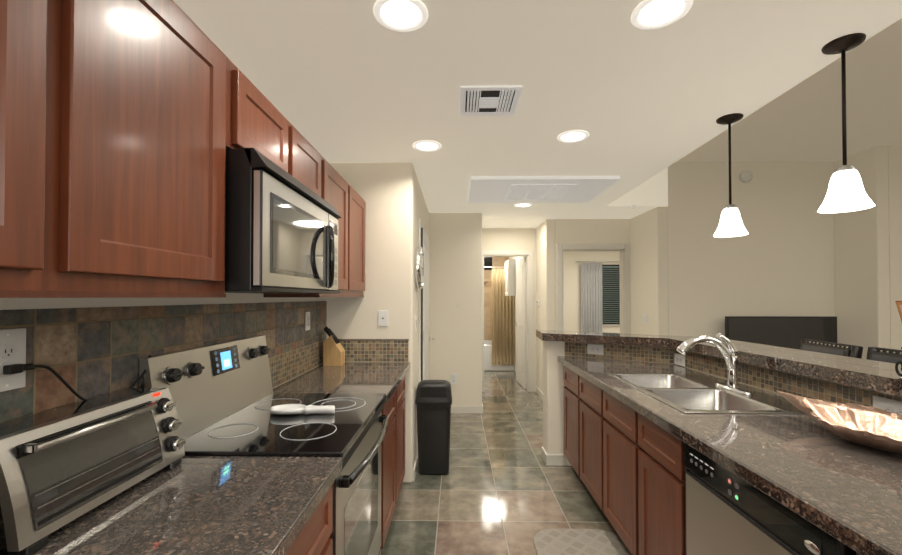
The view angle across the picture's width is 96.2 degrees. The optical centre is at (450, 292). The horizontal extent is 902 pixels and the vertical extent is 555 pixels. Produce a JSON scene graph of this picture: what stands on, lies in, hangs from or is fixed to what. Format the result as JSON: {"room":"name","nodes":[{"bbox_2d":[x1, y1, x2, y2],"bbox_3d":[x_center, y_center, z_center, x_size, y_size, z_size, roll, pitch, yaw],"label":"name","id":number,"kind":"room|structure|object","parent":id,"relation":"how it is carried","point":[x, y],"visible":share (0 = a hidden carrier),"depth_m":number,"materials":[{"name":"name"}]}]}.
{"room":"kitchen","nodes":[
{"label":"kitchen","id":0,"kind":"room"},
{"bbox_2d":[0,293,325,387],"bbox_3d":[-1.068,0.190,0.283,0.140,2.440,5.600,0,-1,1],"label":"wall","id":1,"kind":"structure","parent":0,"point":[32,303],"depth_m":1.25,"materials":[{"name":"beige paint"}]},
{"bbox_2d":[0,328,25,391],"bbox_3d":[-0.975,0.149,0.888,0.009,0.135,0.078,0,-1,1],"label":"outlet","id":2,"kind":"object","parent":1,"relation":"attached to","point":[12,346],"visible":0.88,"depth_m":0.90,"materials":[{"name":"white plastic"}]},
{"bbox_2d":[3,355,151,400],"bbox_3d":[-0.958,0.234,1.082,0.020,0.145,0.414,0,-1,1],"label":"power cord","id":3,"kind":"object","parent":2,"relation":"attached to","point":[13,369],"visible":0.83,"depth_m":0.95,"materials":[{"name":"black plastic"}]},
{"bbox_2d":[0,0,75,297],"bbox_3d":[-0.839,-0.373,0.445,0.306,0.733,0.525,0,-1,1],"label":"upper cabinet","id":4,"kind":"object","parent":1,"relation":"attached to","point":[38,37],"depth_m":0.67,"materials":[{"name":"brown wood"}]},
{"bbox_2d":[72,0,239,297],"bbox_3d":[-0.831,-0.366,0.978,0.306,0.733,0.541,0,-1,1],"label":"upper cabinet","id":5,"kind":"object","parent":1,"relation":"attached to","point":[125,125],"depth_m":0.92,"materials":[{"name":"brown wood"}]},
{"bbox_2d":[240,71,295,178],"bbox_3d":[-0.824,-0.589,1.468,0.306,0.275,0.433,0,-1,1],"label":"upper cabinet","id":6,"kind":"object","parent":1,"relation":"attached to","point":[263,128],"depth_m":1.47,"materials":[{"name":"brown wood"}]},
{"bbox_2d":[225,148,341,293],"bbox_3d":[-0.745,-0.221,1.669,0.441,0.445,0.826,0,-1,1],"label":"over-the-range microwave","id":7,"kind":"object","parent":6,"relation":"attached to","point":[281,230],"visible":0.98,"depth_m":1.34,"materials":[{"name":"silver plastic"}]},
{"bbox_2d":[305,312,309,330],"bbox_3d":[-0.947,0.192,2.682,0.009,0.122,0.078,0,-1,1],"label":"outlet","id":8,"kind":"object","parent":1,"relation":"attached to","point":[307,320],"visible":1,"depth_m":2.67,"materials":[{"name":"white plastic"}]},
{"bbox_2d":[263,163,351,295],"bbox_3d":[-0.810,-0.349,2.342,0.306,0.733,0.501,0,-1,1],"label":"upper cabinet","id":9,"kind":"object","parent":1,"relation":"attached to","point":[339,191],"depth_m":2.47,"materials":[{"name":"brown wood"}]},
{"bbox_2d":[296,129,327,201],"bbox_3d":[-0.817,-0.583,1.889,0.306,0.275,0.410,0,-1,1],"label":"upper cabinet","id":10,"kind":"object","parent":1,"relation":"attached to","point":[311,168],"depth_m":1.93,"materials":[{"name":"brown wood"}]},
{"bbox_2d":[352,188,365,295],"bbox_3d":[-0.803,-0.342,2.837,0.306,0.733,0.490,0,-1,1],"label":"upper cabinet","id":11,"kind":"object","parent":1,"relation":"attached to","point":[358,203],"depth_m":2.87,"materials":[{"name":"brown wood"}]},
{"bbox_2d":[326,162,428,482],"bbox_3d":[-0.679,0.236,4.012,0.804,2.440,1.870,0,-1,1],"label":"wall","id":12,"kind":"structure","parent":0,"point":[391,194],"depth_m":3.08,"materials":[{"name":"beige paint"}]},
{"bbox_2d":[0,301,408,423],"bbox_3d":[-0.679,0.263,0.326,0.635,0.462,5.499,0,-1,1],"label":"backsplash","id":13,"kind":"structure","parent":12,"relation":"attached to","point":[90,352],"depth_m":1.25,"materials":[{"name":"tile"}]},
{"bbox_2d":[378,310,387,325],"bbox_3d":[-0.515,0.198,3.070,0.075,0.120,0.008,0,-1,1],"label":"light switch","id":14,"kind":"object","parent":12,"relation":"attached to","point":[382,317],"visible":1,"depth_m":3.07,"materials":[{"name":"white plastic"}]},
{"bbox_2d":[413,452,417,481],"bbox_3d":[-0.271,1.414,4.006,0.012,0.085,1.840,0,-1,1],"label":"baseboard","id":15,"kind":"structure","parent":12,"relation":"attached to","point":[416,461],"depth_m":3.18,"materials":[{"name":"beige paint"}]},
{"bbox_2d":[415,316,416,331],"bbox_3d":[-0.283,0.253,3.258,0.009,0.125,0.080,0,-1,1],"label":"light switch","id":16,"kind":"object","parent":12,"relation":"attached to","point":[415,323],"visible":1,"depth_m":3.22,"materials":[{"name":"white plastic"}]},
{"bbox_2d":[414,247,423,288],"bbox_3d":[-0.262,-0.202,3.366,0.048,0.352,0.352,0,-1,1],"label":"wall clock","id":17,"kind":"object","parent":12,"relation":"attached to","point":[419,268],"visible":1,"depth_m":3.23,"materials":[{"name":"silver metal"}]},
{"bbox_2d":[419,218,427,381],"bbox_3d":[-0.269,0.406,4.028,0.015,2.100,0.950,0,-1,1],"label":"door frame","id":18,"kind":"structure","parent":12,"relation":"attached to","point":[421,225],"depth_m":3.57,"materials":[{"name":"beige paint"}]},
{"bbox_2d":[421,228,434,380],"bbox_3d":[-0.226,0.437,4.027,0.098,2.023,0.818,0,-1,1],"label":"pantry door","id":19,"kind":"structure","parent":12,"relation":"in","point":[425,325],"depth_m":3.83,"materials":[{"name":"white wood"}]},
{"bbox_2d":[429,213,481,405],"bbox_3d":[-0.334,0.256,5.577,1.446,2.440,1.270,0,-1,1],"label":"wall","id":20,"kind":"structure","parent":0,"point":[455,239],"depth_m":4.94,"materials":[{"name":"beige paint"}]},
{"bbox_2d":[450,374,456,383],"bbox_3d":[0.033,1.053,4.921,0.080,0.125,0.009,0,-1,1],"label":"outlet","id":21,"kind":"object","parent":20,"relation":"attached to","point":[453,378],"visible":1,"depth_m":4.92,"materials":[{"name":"white plastic"}]},
{"bbox_2d":[451,406,481,412],"bbox_3d":[0.068,1.425,4.915,0.600,0.085,0.012,0,-1,1],"label":"baseboard","id":22,"kind":"structure","parent":20,"relation":"attached to","point":[454,409],"depth_m":4.91,"materials":[{"name":"beige paint"}]},
{"bbox_2d":[484,257,508,339],"bbox_3d":[0.630,0.294,8.617,1.200,2.440,0.120,0,-1,1],"label":"wall","id":23,"kind":"structure","parent":0,"point":[498,261],"depth_m":8.56,"materials":[{"name":"paint"}]},
{"bbox_2d":[484,281,491,286],"bbox_3d":[0.689,-0.167,8.557,1.060,0.120,0.009,0,-1,1],"label":"tile band","id":24,"kind":"object","parent":23,"relation":"attached to","point":[487,283],"depth_m":8.55,"materials":[{"name":"beige tile"}]},
{"bbox_2d":[484,257,491,269],"bbox_3d":[0.699,-0.637,8.560,0.380,0.340,0.015,0,-1,1],"label":"window","id":25,"kind":"structure","parent":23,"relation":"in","point":[487,261],"depth_m":8.55,"materials":[{"name":"black glass"}]},
{"bbox_2d":[381,371,619,554],"bbox_3d":[2.197,1.496,3.167,6.900,0.100,11.900,0,-1,1],"label":"floor","id":26,"kind":"structure","parent":0,"point":[501,488],"depth_m":2.90,"materials":[{"name":"tile"}]},
{"bbox_2d":[140,335,388,554],"bbox_3d":[-0.623,0.819,1.637,0.684,1.215,0.772,0,-1,1],"label":"range","id":27,"kind":"object","parent":26,"relation":"on","point":[225,398],"visible":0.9,"depth_m":1.52,"materials":[{"name":"silver metal"}]},
{"bbox_2d":[270,404,334,414],"bbox_3d":[-0.609,0.483,1.663,0.265,0.032,0.100,0,-1,1],"label":"spoon rest","id":28,"kind":"object","parent":27,"relation":"on","point":[285,409],"visible":1,"depth_m":1.65,"materials":[{"name":"white ceramic"}]},
{"bbox_2d":[286,484,332,554],"bbox_3d":[-0.673,0.983,1.002,0.622,0.872,0.485,0,-1,1],"label":"base cabinet","id":29,"kind":"object","parent":26,"relation":"on","point":[312,538],"depth_m":1.11,"materials":[{"name":"brown wood"}]},
{"bbox_2d":[0,362,409,554],"bbox_3d":[-0.667,0.515,0.318,0.640,0.040,5.490,0,-1,1],"label":"countertop","id":30,"kind":"structure","parent":29,"relation":"on","point":[210,505],"depth_m":0.96,"materials":[{"name":"stone"}]},
{"bbox_2d":[0,388,185,554],"bbox_3d":[-0.863,0.392,0.976,0.189,0.221,0.455,0,-1,1],"label":"toaster oven","id":31,"kind":"object","parent":30,"relation":"on","point":[60,467],"visible":1,"depth_m":0.89,"materials":[{"name":"silver metal"}]},
{"bbox_2d":[323,326,344,365],"bbox_3d":[-0.851,0.388,2.938,0.137,0.278,0.110,0,-1,1],"label":"knife block","id":32,"kind":"object","parent":30,"relation":"on","point":[333,352],"visible":1,"depth_m":2.88,"materials":[{"name":"brown wood"}]},
{"bbox_2d":[380,403,385,548],"bbox_3d":[-0.663,0.991,1.650,0.622,0.872,0.860,0,-1,1],"label":"base cabinet","id":33,"kind":"object","parent":26,"relation":"on","point":[383,446],"depth_m":2.07,"materials":[{"name":"brown wood"}]},
{"bbox_2d":[386,376,404,536],"bbox_3d":[-0.649,1.002,2.544,0.622,0.872,1.039,0,-1,1],"label":"base cabinet","id":34,"kind":"object","parent":26,"relation":"on","point":[395,406],"depth_m":2.44,"materials":[{"name":"brown wood"}]},
{"bbox_2d":[415,380,451,474],"bbox_3d":[-0.137,1.081,3.283,0.292,0.729,0.216,0,-1,1],"label":"trash can","id":35,"kind":"object","parent":26,"relation":"on","point":[433,401],"visible":1,"depth_m":3.19,"materials":[{"name":"black plastic"}]},
{"bbox_2d":[484,340,514,370],"bbox_3d":[0.682,1.257,8.122,1.070,0.499,0.835,0,-1,1],"label":"bathtub","id":36,"kind":"object","parent":26,"relation":"on","point":[488,366],"visible":0.08,"depth_m":7.70,"materials":[{"name":"white ceramic"}]},
{"bbox_2d":[563,365,574,469],"bbox_3d":[0.978,1.009,3.098,0.124,0.872,0.469,0,-1,1],"label":"base cabinet","id":37,"kind":"object","parent":26,"relation":"on","point":[568,375],"depth_m":3.16,"materials":[{"name":"brown wood"}]},
{"bbox_2d":[533,529,631,554],"bbox_3d":[0.725,1.422,1.741,0.520,0.010,1.400,0,-1,1],"label":"kitchen mat","id":38,"kind":"object","parent":26,"relation":"on","point":[574,542],"visible":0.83,"depth_m":2.30,"materials":[{"name":"beige fabric"}]},
{"bbox_2d":[575,373,598,504],"bbox_3d":[0.971,1.003,2.653,0.124,0.872,0.509,0,-1,1],"label":"base cabinet","id":39,"kind":"object","parent":26,"relation":"on","point":[586,393],"depth_m":2.72,"materials":[{"name":"brown wood"}]},
{"bbox_2d":[599,388,630,552],"bbox_3d":[0.964,0.997,2.187,0.124,0.872,0.510,0,-1,1],"label":"base cabinet","id":40,"kind":"object","parent":26,"relation":"on","point":[626,462],"depth_m":2.22,"materials":[{"name":"brown wood"}]},
{"bbox_2d":[631,408,674,554],"bbox_3d":[0.957,0.992,1.761,0.124,0.872,0.430,0,-1,1],"label":"base cabinet","id":41,"kind":"object","parent":26,"relation":"on","point":[652,446],"depth_m":1.81,"materials":[{"name":"brown wood"}]},
{"bbox_2d":[675,436,684,554],"bbox_3d":[0.949,0.985,1.219,0.124,0.872,0.707,0,-1,1],"label":"base cabinet","id":42,"kind":"object","parent":26,"relation":"on","point":[679,444],"depth_m":1.58,"materials":[{"name":"brown wood"}]},
{"bbox_2d":[684,442,855,554],"bbox_3d":[1.172,0.985,1.218,0.589,0.872,0.642,0,-1,1],"label":"dishwasher","id":43,"kind":"object","parent":26,"relation":"on","point":[727,512],"visible":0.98,"depth_m":1.25,"materials":[{"name":"silver metal"}]},
{"bbox_2d":[800,339,862,358],"bbox_3d":[2.133,0.874,2.533,0.500,1.128,0.420,0,-1,6],"label":"bar stool","id":44,"kind":"object","parent":26,"relation":"on","point":[847,350],"visible":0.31,"depth_m":2.46,"materials":[{"name":"black leather"}]},
{"bbox_2d":[867,347,901,363],"bbox_3d":[2.156,0.868,2.067,0.500,1.128,0.420,0,-1,-2],"label":"bar stool","id":45,"kind":"object","parent":26,"relation":"on","point":[884,355],"visible":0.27,"depth_m":2.19,"materials":[{"name":"black leather"}]},
{"bbox_3d":[3.600,1.210,4.327,1.370,0.499,0.425,0,-1,1],"label":"console","id":46,"kind":"object","parent":26,"relation":"on","visible":0},
{"bbox_2d":[725,316,836,349],"bbox_3d":[3.608,0.613,4.417,1.185,0.695,0.220,0,-1,1],"label":"screen","id":47,"kind":"object","parent":46,"relation":"on","point":[791,332],"visible":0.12,"depth_m":4.41,"materials":[{"name":"black plastic"}]},
{"bbox_2d":[482,228,535,391],"bbox_3d":[0.894,0.263,6.113,0.994,2.440,0.120,0,-1,1],"label":"wall","id":48,"kind":"structure","parent":0,"point":[508,238],"depth_m":6.07,"materials":[{"name":"beige paint"}]},
{"bbox_2d":[482,250,532,391],"bbox_3d":[0.821,0.430,6.105,0.810,2.105,0.135,0,-1,1],"label":"door frame","id":49,"kind":"structure","parent":48,"relation":"attached to","point":[528,254],"depth_m":6.05,"materials":[{"name":"beige paint"}]},
{"bbox_2d":[509,257,521,371],"bbox_3d":[1.373,0.280,7.506,0.320,2.440,2.680,0,-1,1],"label":"wall","id":50,"kind":"structure","parent":0,"point":[513,258],"depth_m":7.63,"materials":[{"name":"beige paint"}]},
{"bbox_2d":[505,260,515,295],"bbox_3d":[1.092,0.046,7.153,0.228,1.200,0.500,0,-1,1],"label":"towel","id":51,"kind":"object","parent":50,"relation":"attached to","point":[510,277],"depth_m":6.91,"materials":[{"name":"white fabric"}]},
{"bbox_2d":[514,257,525,388],"bbox_3d":[1.117,0.470,6.512,0.161,2.020,0.661,0,-1,1],"label":"door","id":52,"kind":"structure","parent":50,"relation":"in","point":[521,321],"depth_m":6.39,"materials":[{"name":"white wood"}]},
{"bbox_2d":[173,0,901,227],"bbox_3d":[0.656,-1.321,1.846,3.540,0.620,8.740,0,-1,1],"label":"ceiling","id":53,"kind":"structure","parent":0,"point":[344,81],"depth_m":1.90,"materials":[{"name":"beige paint"}]},
{"bbox_2d":[373,0,427,31],"bbox_3d":[-0.182,-1.011,1.474,0.198,0.008,0.198,0,-1,1],"label":"recessed light","id":54,"kind":"object","parent":53,"relation":"in","point":[403,15],"visible":1,"depth_m":1.48,"materials":[{"name":"white"}]},
{"bbox_2d":[413,140,441,151],"bbox_3d":[-0.163,-0.995,2.764,0.198,0.008,0.198,0,-1,1],"label":"recessed light","id":55,"kind":"object","parent":53,"relation":"in","point":[426,145],"visible":1,"depth_m":2.75,"materials":[{"name":"white"}]},
{"bbox_2d":[460,86,522,115],"bbox_3d":[0.200,-1.001,2.131,0.304,0.012,0.304,0,-1,1],"label":"ceiling vent","id":56,"kind":"object","parent":53,"relation":"in","point":[486,100],"visible":1,"depth_m":2.10,"materials":[{"name":"white"}]},
{"bbox_2d":[514,203,531,206],"bbox_3d":[0.809,-0.973,4.534,0.198,0.008,0.198,0,-1,1],"label":"recessed light","id":57,"kind":"object","parent":53,"relation":"in","point":[523,205],"visible":1,"depth_m":4.53,"materials":[{"name":"white"}]},
{"bbox_2d":[468,176,619,202],"bbox_3d":[0.812,-0.967,3.877,1.270,0.036,0.845,0,-1,1],"label":"vent panel","id":58,"kind":"object","parent":53,"relation":"attached to","point":[500,189],"visible":1,"depth_m":3.74,"materials":[{"name":"white"}]},
{"bbox_2d":[557,130,588,142],"bbox_3d":[0.783,-0.997,2.600,0.198,0.008,0.198,0,-1,1],"label":"recessed light","id":59,"kind":"object","parent":53,"relation":"in","point":[572,136],"visible":1,"depth_m":2.60,"materials":[{"name":"white"}]},
{"bbox_2d":[631,0,692,28],"bbox_3d":[0.757,-1.012,1.460,0.198,0.008,0.198,0,-1,1],"label":"recessed light","id":60,"kind":"object","parent":53,"relation":"in","point":[651,14],"visible":1,"depth_m":1.47,"materials":[{"name":"white"}]},
{"bbox_2d":[713,113,748,236],"bbox_3d":[1.608,-0.666,2.334,0.168,0.676,0.168,0,-1,1],"label":"pendant light","id":61,"kind":"object","parent":53,"relation":"hanging from","point":[731,224],"visible":1,"depth_m":2.31,"materials":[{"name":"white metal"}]},
{"bbox_2d":[817,33,874,212],"bbox_3d":[1.597,-0.675,1.645,0.168,0.676,0.168,0,-1,1],"label":"pendant light","id":62,"kind":"object","parent":53,"relation":"hanging from","point":[846,192],"visible":1,"depth_m":1.63,"materials":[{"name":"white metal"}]},
{"bbox_2d":[536,219,554,392],"bbox_3d":[1.325,0.257,5.697,0.120,2.440,0.700,0,-1,1],"label":"wall","id":63,"kind":"structure","parent":0,"point":[545,270],"depth_m":5.46,"materials":[{"name":"beige paint"}]},
{"bbox_2d":[535,386,542,399],"bbox_3d":[1.259,1.435,5.683,0.012,0.085,0.700,0,-1,1],"label":"baseboard","id":64,"kind":"structure","parent":63,"relation":"attached to","point":[537,390],"depth_m":5.77,"materials":[{"name":"beige paint"}]},
{"bbox_2d":[563,251,619,332],"bbox_3d":[3.394,0.297,8.875,3.680,2.440,0.120,0,-1,1],"label":"wall","id":65,"kind":"structure","parent":0,"point":[572,291],"depth_m":8.83,"materials":[{"name":"beige paint"}]},
{"bbox_2d":[576,261,618,262],"bbox_3d":[3.542,-0.660,8.725,1.680,0.040,0.040,0,-1,1],"label":"curtain rod","id":66,"kind":"object","parent":65,"relation":"attached to","point":[596,261],"visible":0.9,"depth_m":8.72,"materials":[{"name":"silver metal"}]},
{"bbox_2d":[581,263,602,331],"bbox_3d":[3.032,0.430,8.719,0.460,2.110,0.040,0,-1,1],"label":"curtain","id":67,"kind":"object","parent":66,"relation":"hanging from","point":[591,297],"visible":0.73,"depth_m":8.72,"materials":[{"name":"white fabric"}]},
{"bbox_2d":[602,265,619,324],"bbox_3d":[3.733,0.061,8.792,1.020,1.320,0.040,0,-1,1],"label":"window blind","id":68,"kind":"object","parent":65,"relation":"attached to","point":[610,294],"depth_m":8.79,"materials":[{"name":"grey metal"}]},
{"bbox_2d":[555,219,629,329],"bbox_3d":[1.870,0.254,5.398,0.978,2.440,0.120,0,-1,1],"label":"wall","id":69,"kind":"structure","parent":0,"point":[592,231],"depth_m":5.35,"materials":[{"name":"beige paint"}]},
{"bbox_2d":[557,244,630,333],"bbox_3d":[1.878,0.418,5.389,0.959,2.112,0.135,0,-1,1],"label":"door frame","id":70,"kind":"structure","parent":69,"relation":"attached to","point":[624,263],"depth_m":5.33,"materials":[{"name":"beige paint"}]},
{"bbox_2d":[543,341,665,465],"bbox_3d":[1.227,0.923,3.254,0.840,1.048,0.550,0,-1,1],"label":"wall","id":71,"kind":"structure","parent":0,"point":[553,413],"depth_m":3.41,"materials":[{"name":"beige paint"}]},
{"bbox_2d":[565,342,672,363],"bbox_3d":[1.281,0.464,3.191,0.660,0.132,0.426,0,-1,1],"label":"backsplash","id":72,"kind":"structure","parent":71,"relation":"attached to","point":[656,354],"depth_m":3.14,"materials":[{"name":"tile"}]},
{"bbox_2d":[587,344,603,354],"bbox_3d":[1.163,0.462,3.262,0.125,0.080,0.009,0,-1,32],"label":"outlet","id":73,"kind":"object","parent":72,"relation":"attached to","point":[595,349],"visible":1,"depth_m":3.26,"materials":[{"name":"white plastic"}]},
{"bbox_2d":[536,330,901,396],"bbox_3d":[1.443,0.334,0.623,1.463,0.061,6.160,0,-1,1],"label":"bar","id":74,"kind":"object","parent":71,"relation":"on","point":[878,376],"visible":0.88,"depth_m":2.02,"materials":[{"name":"stone"}]},
{"bbox_2d":[895,300,901,376],"bbox_3d":[1.731,0.166,1.431,0.156,0.291,0.162,0,-1,1],"label":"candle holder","id":75,"kind":"object","parent":74,"relation":"on","point":[899,304],"visible":1,"depth_m":1.50,"materials":[{"name":"black metal"}]},
{"bbox_2d":[558,356,901,554],"bbox_3d":[1.352,0.519,0.457,1.016,0.044,5.830,0,-1,1],"label":"countertop","id":76,"kind":"structure","parent":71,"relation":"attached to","point":[827,480],"depth_m":1.23,"materials":[{"name":"stone"}]},
{"bbox_2d":[608,373,804,413],"bbox_3d":[1.287,0.607,2.142,0.588,0.191,0.880,0,-1,1],"label":"sink","id":77,"kind":"object","parent":76,"relation":"in","point":[692,393],"visible":0.54,"depth_m":2.13,"materials":[{"name":"silver metal"}]},
{"bbox_2d":[676,333,753,394],"bbox_3d":[1.350,0.364,2.129,0.321,0.295,0.256,0,-1,1],"label":"faucet","id":78,"kind":"object","parent":76,"relation":"on","point":[729,352],"visible":1,"depth_m":2.11,"materials":[{"name":"silver metal"}]},
{"bbox_2d":[776,390,901,453],"bbox_3d":[1.386,0.452,1.365,0.304,0.110,0.588,0,-1,1],"label":"copper bowl","id":79,"kind":"object","parent":76,"relation":"on","point":[876,428],"visible":1,"depth_m":1.43,"materials":[{"name":"beige"}]},
{"bbox_2d":[673,348,901,406],"bbox_3d":[1.730,0.427,0.207,0.281,0.132,5.540,0,-1,1],"label":"backsplash","id":80,"kind":"structure","parent":71,"relation":"attached to","point":[768,379],"depth_m":2.02,"materials":[{"name":"tile"}]},
{"bbox_2d":[674,353,684,366],"bbox_3d":[1.631,0.482,2.889,0.013,0.080,0.125,0,-1,1],"label":"outlet","id":81,"kind":"object","parent":80,"relation":"attached to","point":[679,359],"visible":1,"depth_m":2.89,"materials":[{"name":"white plastic"}]},
{"bbox_2d":[873,395,901,414],"bbox_3d":[1.681,0.431,1.551,0.021,0.050,0.101,0,-1,1],"label":"outlet","id":82,"kind":"object","parent":80,"relation":"attached to","point":[891,405],"visible":0.58,"depth_m":1.55,"materials":[{"name":"white plastic"}]},
{"bbox_2d":[630,207,667,334],"bbox_3d":[2.413,0.249,5.020,0.120,2.440,0.860,0,-1,1],"label":"wall","id":83,"kind":"structure","parent":0,"point":[649,263],"depth_m":4.79,"materials":[{"name":"beige paint"}]},
{"bbox_2d":[642,314,646,323],"bbox_3d":[2.345,0.323,4.905,0.009,0.120,0.118,0,-1,1],"label":"light switch","id":84,"kind":"object","parent":83,"relation":"attached to","point":[644,318],"visible":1,"depth_m":4.91,"materials":[{"name":"white plastic"}]},
{"bbox_2d":[667,162,834,337],"bbox_3d":[3.454,-0.006,4.637,1.975,2.940,0.120,0,-1,1],"label":"wall","id":85,"kind":"structure","parent":0,"point":[778,259],"depth_m":4.58,"materials":[{"name":"beige paint"}]},
{"bbox_2d":[740,171,752,182],"bbox_3d":[3.342,-1.309,4.575,0.136,0.136,0.038,0,-1,1],"label":"smoke detector","id":86,"kind":"object","parent":85,"relation":"attached to","point":[746,176],"visible":1,"depth_m":4.56,"materials":[{"name":"white plastic"}]},
{"bbox_2d":[676,18,901,161],"bbox_3d":[3.417,-1.581,1.067,4.034,0.120,7.260,0,-1,1],"label":"ceiling","id":87,"kind":"structure","parent":0,"point":[801,121],"depth_m":3.46,"materials":[{"name":"beige paint"}]},
{"bbox_2d":[834,146,889,358],"bbox_3d":[4.377,-0.010,4.325,0.120,2.940,0.476,0,-1,1],"label":"wall","id":88,"kind":"structure","parent":0,"point":[862,291],"depth_m":4.22,"materials":[{"name":"beige paint"}]},
{"bbox_2d":[887,146,901,349],"bbox_3d":[4.958,-0.012,4.138,1.047,2.940,0.120,0,-1,1],"label":"wall","id":89,"kind":"structure","parent":0,"point":[895,205],"depth_m":4.09,"materials":[{"name":"beige paint"}]},
{"bbox_3d":[0.072,0.279,7.446,0.120,2.440,2.480,0,-1,1],"label":"wall","id":90,"kind":"structure","parent":0,"visible":0},
{"bbox_3d":[0.675,-0.473,7.666,1.077,0.060,0.060,0,-1,1],"label":"shower curtain rod","id":91,"kind":"object","parent":90,"relation":"attached to","visible":0},
{"bbox_2d":[492,269,514,364],"bbox_3d":[0.990,0.465,7.650,0.440,1.815,0.056,0,-1,1],"label":"shower curtain","id":92,"kind":"object","parent":91,"relation":"hanging from","point":[503,329],"visible":0.85,"depth_m":7.65,"materials":[{"name":"beige fabric"}]}
]}

